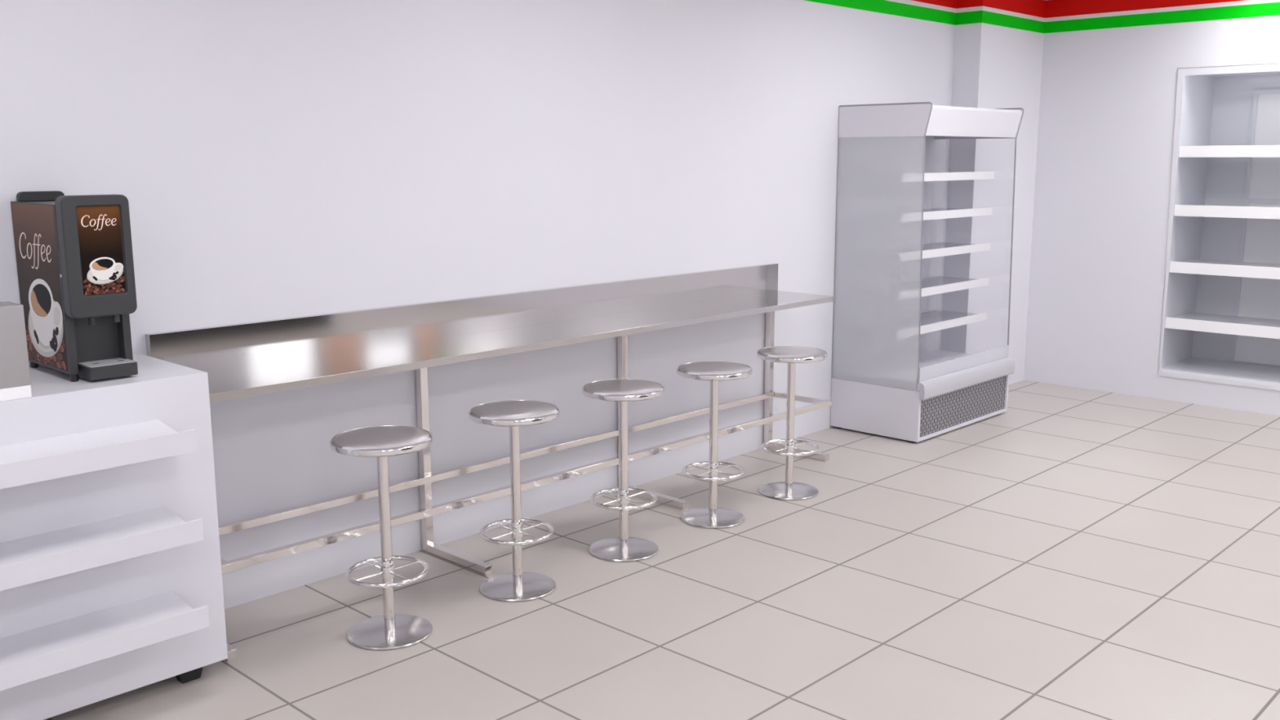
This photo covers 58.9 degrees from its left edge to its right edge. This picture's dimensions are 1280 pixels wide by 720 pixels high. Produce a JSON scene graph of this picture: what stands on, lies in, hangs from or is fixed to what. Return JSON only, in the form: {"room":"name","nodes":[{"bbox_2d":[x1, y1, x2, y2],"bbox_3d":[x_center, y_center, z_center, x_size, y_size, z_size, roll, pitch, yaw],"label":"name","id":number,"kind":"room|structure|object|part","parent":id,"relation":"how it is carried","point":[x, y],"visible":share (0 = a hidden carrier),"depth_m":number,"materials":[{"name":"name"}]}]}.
{"room":"food shop","nodes":[
{"label":"food shop","id":0,"kind":"room"},
{"bbox_2d":[0,0,1044,608],"bbox_3d":[-1.155,-0.556,4.908,0.359,3.010,12.106,9,14,43],"label":"wall","id":1,"kind":"structure","parent":0,"point":[270,159],"depth_m":5.36,"materials":[{"name":"white paint"}]},
{"bbox_2d":[145,262,777,371],"bbox_3d":[-0.505,-0.265,5.662,0.039,0.168,3.897,9,14,43],"label":"backsplash","id":2,"kind":"structure","parent":1,"relation":"attached to","point":[208,348],"depth_m":5.18,"materials":[{"name":"silver metal"}]},
{"bbox_2d":[804,0,1279,33],"bbox_3d":[1.750,-1.369,2.037,7.970,0.085,11.956,9,14,43],"label":"trim","id":3,"kind":"structure","parent":1,"relation":"attached to","point":[885,6],"depth_m":8.16,"materials":[{"name":"green paint"}]},
{"bbox_2d":[886,0,1279,22],"bbox_3d":[1.750,-1.505,2.013,7.970,0.131,11.956,9,14,43],"label":"trim","id":4,"kind":"structure","parent":1,"relation":"attached to","point":[1040,8],"depth_m":8.46,"materials":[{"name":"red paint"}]},
{"bbox_2d":[44,380,1279,719],"bbox_3d":[2.078,1.392,2.814,8.350,0.100,12.800,9,14,43],"label":"floor","id":5,"kind":"structure","parent":0,"point":[1065,553],"depth_m":4.71,"materials":[{"name":"beige tile"}]},
{"bbox_2d":[0,353,227,719],"bbox_3d":[-2.011,0.637,3.678,0.779,1.100,1.168,9,14,43],"label":"counter","id":6,"kind":"object","parent":5,"relation":"on","point":[111,584],"visible":1,"depth_m":3.63,"materials":[{"name":"white laminate"}]},
{"bbox_2d":[0,301,31,401],"bbox_3d":[-2.018,-0.039,3.382,0.135,0.336,0.310,9,14,43],"label":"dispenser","id":7,"kind":"object","parent":6,"relation":"on","point":[15,373],"visible":1,"depth_m":3.42,"materials":[{"name":"white plastic"}]},
{"bbox_2d":[10,191,137,382],"bbox_3d":[-1.910,-0.260,3.840,0.474,0.609,0.216,9,14,43],"label":"coffee machine","id":8,"kind":"object","parent":6,"relation":"on","point":[74,253],"visible":0.98,"depth_m":3.72,"materials":[{"name":"grey plastic"}]},
{"bbox_2d":[10,202,68,371],"bbox_3d":[-2.011,-0.250,3.792,0.388,0.538,0.001,9,14,43],"label":"picture","id":9,"kind":"object","parent":8,"relation":"attached to","point":[34,224],"depth_m":3.77,"materials":[{"name":"brown"}]},
{"bbox_3d":[-2.068,-0.566,3.912,0.035,0.032,0.147,9,14,43],"label":"hopper lid","id":10,"kind":"part","parent":8,"relation":"part of","materials":[{"name":"grey plastic"}]},
{"bbox_3d":[-1.767,-0.339,3.688,0.056,0.392,0.212,9,14,43],"label":"door","id":11,"kind":"part","parent":8,"relation":"part of","materials":[{"name":"grey plastic"}]},
{"bbox_2d":[75,205,125,295],"bbox_3d":[-1.748,-0.356,3.680,0.001,0.285,0.137,9,14,43],"label":"picture","id":12,"kind":"object","parent":8,"relation":"attached to","point":[100,230],"depth_m":3.68,"materials":[{"name":"brown"}]},
{"bbox_2d":[77,357,137,380],"bbox_3d":[-1.772,0.028,3.775,0.117,0.045,0.156,9,14,43],"label":"drip tray","id":13,"kind":"object","parent":8,"relation":"on","point":[88,368],"depth_m":3.74,"materials":[{"name":"grey plastic"}]},
{"bbox_2d":[0,419,196,488],"bbox_3d":[-1.839,0.307,3.381,0.206,0.078,0.968,9,14,43],"label":"shelf","id":14,"kind":"object","parent":6,"relation":"on","point":[56,454],"depth_m":3.49,"materials":[{"name":"white laminate"}]},
{"bbox_2d":[0,506,203,591],"bbox_3d":[-1.839,0.602,3.434,0.206,0.078,0.968,9,14,43],"label":"shelf","id":15,"kind":"object","parent":6,"relation":"on","point":[39,554],"depth_m":3.53,"materials":[{"name":"white laminate"}]},
{"bbox_2d":[0,591,209,691],"bbox_3d":[-1.838,0.898,3.487,0.206,0.078,0.968,9,14,43],"label":"shelf","id":16,"kind":"object","parent":6,"relation":"on","point":[33,651],"depth_m":3.57,"materials":[{"name":"white laminate"}]},
{"bbox_2d":[328,425,433,649],"bbox_3d":[-0.974,0.673,4.343,0.382,0.790,0.382,9,14,43],"label":"bar stool","id":17,"kind":"object","parent":5,"relation":"on","point":[390,630],"visible":1,"depth_m":4.32,"materials":[{"name":"silver metal"}]},
{"bbox_3d":[-0.975,0.291,4.275,0.356,0.016,0.356,9,14,43],"label":"seat","id":18,"kind":"part","parent":17,"relation":"part of","materials":[{"name":"silver metal"}]},
{"bbox_2d":[145,262,835,662],"bbox_3d":[-0.342,0.255,5.596,0.489,1.168,3.900,9,14,43],"label":"bar table","id":19,"kind":"object","parent":5,"relation":"on","point":[246,359],"depth_m":5.19,"materials":[{"name":"silver metal"}]},
{"bbox_3d":[-0.998,0.420,5.247,0.040,0.970,0.040,9,14,43],"label":"leg","id":20,"kind":"part","parent":19,"relation":"part of","materials":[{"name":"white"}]},
{"bbox_3d":[-0.485,0.458,5.744,0.032,0.032,3.860,9,14,43],"label":"foot rail","id":21,"kind":"part","parent":19,"relation":"part of","materials":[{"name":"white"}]},
{"bbox_2d":[204,290,835,402],"bbox_3d":[-0.351,-0.141,5.533,0.467,0.030,3.900,9,14,43],"label":"countertop","id":22,"kind":"structure","parent":19,"relation":"on","point":[228,384],"depth_m":5.02,"materials":[{"name":"silver metal"}]},
{"bbox_3d":[-0.191,0.507,5.466,0.032,0.032,3.860,9,14,43],"label":"foot rail","id":23,"kind":"part","parent":19,"relation":"part of","materials":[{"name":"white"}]},
{"bbox_3d":[-0.093,0.251,6.176,0.040,0.970,0.040,9,14,43],"label":"leg","id":24,"kind":"part","parent":19,"relation":"part of","materials":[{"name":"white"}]},
{"bbox_3d":[0.809,0.082,7.104,0.040,0.970,0.040,9,14,43],"label":"leg","id":25,"kind":"part","parent":19,"relation":"part of","materials":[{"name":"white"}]},
{"bbox_2d":[467,400,559,601],"bbox_3d":[-0.525,0.589,4.804,0.382,0.790,0.382,9,14,43],"label":"bar stool","id":26,"kind":"object","parent":5,"relation":"on","point":[517,585],"visible":1,"depth_m":4.78,"materials":[{"name":"silver metal"}]},
{"bbox_3d":[-0.526,0.207,4.736,0.356,0.016,0.356,9,14,43],"label":"seat","id":27,"kind":"part","parent":26,"relation":"part of","materials":[{"name":"silver metal"}]},
{"bbox_2d":[581,378,664,561],"bbox_3d":[-0.077,0.505,5.265,0.382,0.790,0.382,9,14,43],"label":"bar stool","id":28,"kind":"object","parent":5,"relation":"on","point":[624,548],"visible":1,"depth_m":5.23,"materials":[{"name":"silver metal"}]},
{"bbox_3d":[-0.078,0.124,5.197,0.356,0.016,0.356,9,14,43],"label":"seat","id":29,"kind":"part","parent":28,"relation":"part of","materials":[{"name":"silver metal"}]},
{"bbox_2d":[675,360,752,528],"bbox_3d":[0.372,0.421,5.726,0.382,0.790,0.382,9,14,43],"label":"bar stool","id":30,"kind":"object","parent":5,"relation":"on","point":[713,516],"visible":1,"depth_m":5.69,"materials":[{"name":"silver metal"}]},
{"bbox_3d":[0.371,0.040,5.657,0.356,0.016,0.356,9,14,43],"label":"seat","id":31,"kind":"part","parent":30,"relation":"part of","materials":[{"name":"silver metal"}]},
{"bbox_2d":[755,346,827,500],"bbox_3d":[0.820,0.338,6.187,0.382,0.790,0.382,9,14,43],"label":"bar stool","id":32,"kind":"object","parent":5,"relation":"on","point":[788,490],"visible":1,"depth_m":6.15,"materials":[{"name":"silver metal"}]},
{"bbox_3d":[0.819,-0.044,6.118,0.356,0.016,0.356,9,14,43],"label":"seat","id":33,"kind":"part","parent":32,"relation":"part of","materials":[{"name":"silver metal"}]},
{"bbox_2d":[830,102,1023,443],"bbox_3d":[1.978,-0.632,7.740,0.712,2.146,1.257,9,14,43],"label":"fridge","id":34,"kind":"object","parent":5,"relation":"on","point":[882,383],"visible":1,"depth_m":7.37,"materials":[{"name":"white plastic"}]},
{"bbox_3d":[1.533,-0.624,7.306,0.650,1.594,0.012,9,14,43],"label":"pane","id":35,"kind":"part","parent":34,"relation":"part of","materials":[{"name":"clear glass"}]},
{"bbox_3d":[1.538,-0.565,7.312,0.677,2.126,0.011,9,14,43],"label":"edge trim","id":36,"kind":"part","parent":34,"relation":"part of","materials":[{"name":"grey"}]},
{"bbox_2d":[830,374,1008,442],"bbox_3d":[1.968,0.245,7.909,0.668,0.330,1.245,9,14,43],"label":"base","id":37,"kind":"object","parent":34,"relation":"attached to","point":[896,411],"depth_m":7.51,"materials":[{"name":"white metal"}]},
{"bbox_2d":[923,208,964,212],"bbox_3d":[1.925,-1.004,7.723,0.381,0.012,1.220,9,14,43],"label":"shelf","id":38,"kind":"object","parent":34,"relation":"attached to","point":[934,210],"depth_m":7.82,"materials":[{"name":"clear glass"}]},
{"bbox_2d":[922,242,973,250],"bbox_3d":[1.926,-0.758,7.767,0.381,0.012,1.220,9,14,43],"label":"shelf","id":39,"kind":"object","parent":34,"relation":"attached to","point":[936,246],"depth_m":7.86,"materials":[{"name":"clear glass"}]},
{"bbox_2d":[921,275,975,288],"bbox_3d":[1.927,-0.512,7.811,0.381,0.012,1.220,9,14,43],"label":"shelf","id":40,"kind":"object","parent":34,"relation":"attached to","point":[940,282],"depth_m":7.93,"materials":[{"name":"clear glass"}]},
{"bbox_3d":[2.069,-0.237,7.723,0.010,0.054,1.219,9,14,43],"label":"price rail","id":41,"kind":"part","parent":34,"relation":"part of","materials":[{"name":"white plastic"}]},
{"bbox_3d":[2.068,-0.483,7.679,0.010,0.054,1.219,9,14,43],"label":"price rail","id":42,"kind":"part","parent":34,"relation":"part of","materials":[{"name":"white plastic"}]},
{"bbox_3d":[2.068,-0.729,7.635,0.010,0.054,1.219,9,14,43],"label":"price rail","id":43,"kind":"part","parent":34,"relation":"part of","materials":[{"name":"white"}]},
{"bbox_3d":[2.067,-0.976,7.590,0.010,0.054,1.219,9,14,43],"label":"price rail","id":44,"kind":"part","parent":34,"relation":"part of","materials":[{"name":"white plastic"}]},
{"bbox_3d":[2.067,-1.222,7.546,0.010,0.054,1.219,9,14,43],"label":"price rail","id":45,"kind":"part","parent":34,"relation":"part of","materials":[{"name":"white plastic"}]},
{"bbox_3d":[2.393,-0.911,8.153,0.672,1.747,0.011,9,14,43],"label":"edge trim","id":46,"kind":"part","parent":34,"relation":"part of","materials":[{"name":"grey metal"}]},
{"bbox_2d":[1023,0,1279,415],"bbox_3d":[5.879,-0.875,6.592,8.150,3.010,0.100,9,14,43],"label":"wall","id":47,"kind":"structure","parent":0,"point":[1108,96],"depth_m":8.67,"materials":[{"name":"white paint"}]},
{"bbox_2d":[1157,62,1279,391],"bbox_3d":[4.654,-0.961,8.184,1.408,2.262,0.717,9,14,43],"label":"shelving unit","id":48,"kind":"object","parent":47,"relation":"in","point":[1220,317],"visible":1,"depth_m":8.58,"materials":[{"name":"white metal"}]},
{"bbox_2d":[1164,312,1279,327],"bbox_3d":[4.622,-0.253,8.283,1.316,0.015,0.564,9,14,43],"label":"shelf","id":49,"kind":"object","parent":48,"relation":"attached to","point":[1175,319],"depth_m":8.44,"materials":[{"name":"white metal"}]},
{"bbox_3d":[4.425,-0.203,8.076,1.309,0.082,0.015,9,14,43],"label":"price rail","id":50,"kind":"part","parent":48,"relation":"part of","materials":[{"name":"white plastic"}]},
{"bbox_2d":[1173,204,1271,209],"bbox_3d":[4.620,-1.077,8.135,1.316,0.015,0.564,9,14,43],"label":"shelf","id":51,"kind":"object","parent":48,"relation":"attached to","point":[1175,206],"depth_m":8.19,"materials":[{"name":"white metal"}]},
{"bbox_3d":[4.424,-0.615,8.003,1.309,0.082,0.015,9,14,43],"label":"price rail","id":52,"kind":"part","parent":48,"relation":"part of","materials":[{"name":"white plastic"}]},
{"bbox_3d":[4.423,-1.027,7.929,1.309,0.082,0.015,9,14,43],"label":"price rail","id":53,"kind":"part","parent":48,"relation":"part of","materials":[{"name":"white plastic"}]},
{"bbox_3d":[4.421,-1.446,7.854,1.309,0.082,0.015,9,14,43],"label":"price rail","id":54,"kind":"part","parent":48,"relation":"part of","materials":[{"name":"white plastic"}]},
{"bbox_3d":[4.408,-2.027,7.734,1.408,0.004,0.012,9,14,43],"label":"frame trim","id":55,"kind":"part","parent":48,"relation":"part of","materials":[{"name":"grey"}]},
{"bbox_2d":[1182,258,1279,267],"bbox_3d":[4.621,-0.665,8.209,1.316,0.015,0.564,9,14,43],"label":"shelf","id":56,"kind":"object","parent":48,"relation":"attached to","point":[1186,263],"depth_m":8.37,"materials":[{"name":"white metal"}]},
{"bbox_3d":[4.976,-0.947,8.325,1.028,2.055,0.010,9,14,43],"label":"panel frame","id":57,"kind":"part","parent":48,"relation":"part of","materials":[{"name":"white metal"}]},
{"bbox_3d":[4.984,-0.949,8.333,1.028,2.055,0.011,9,14,43],"label":"panel","id":58,"kind":"part","parent":48,"relation":"part of","materials":[{"name":"white plastic"}]}
]}

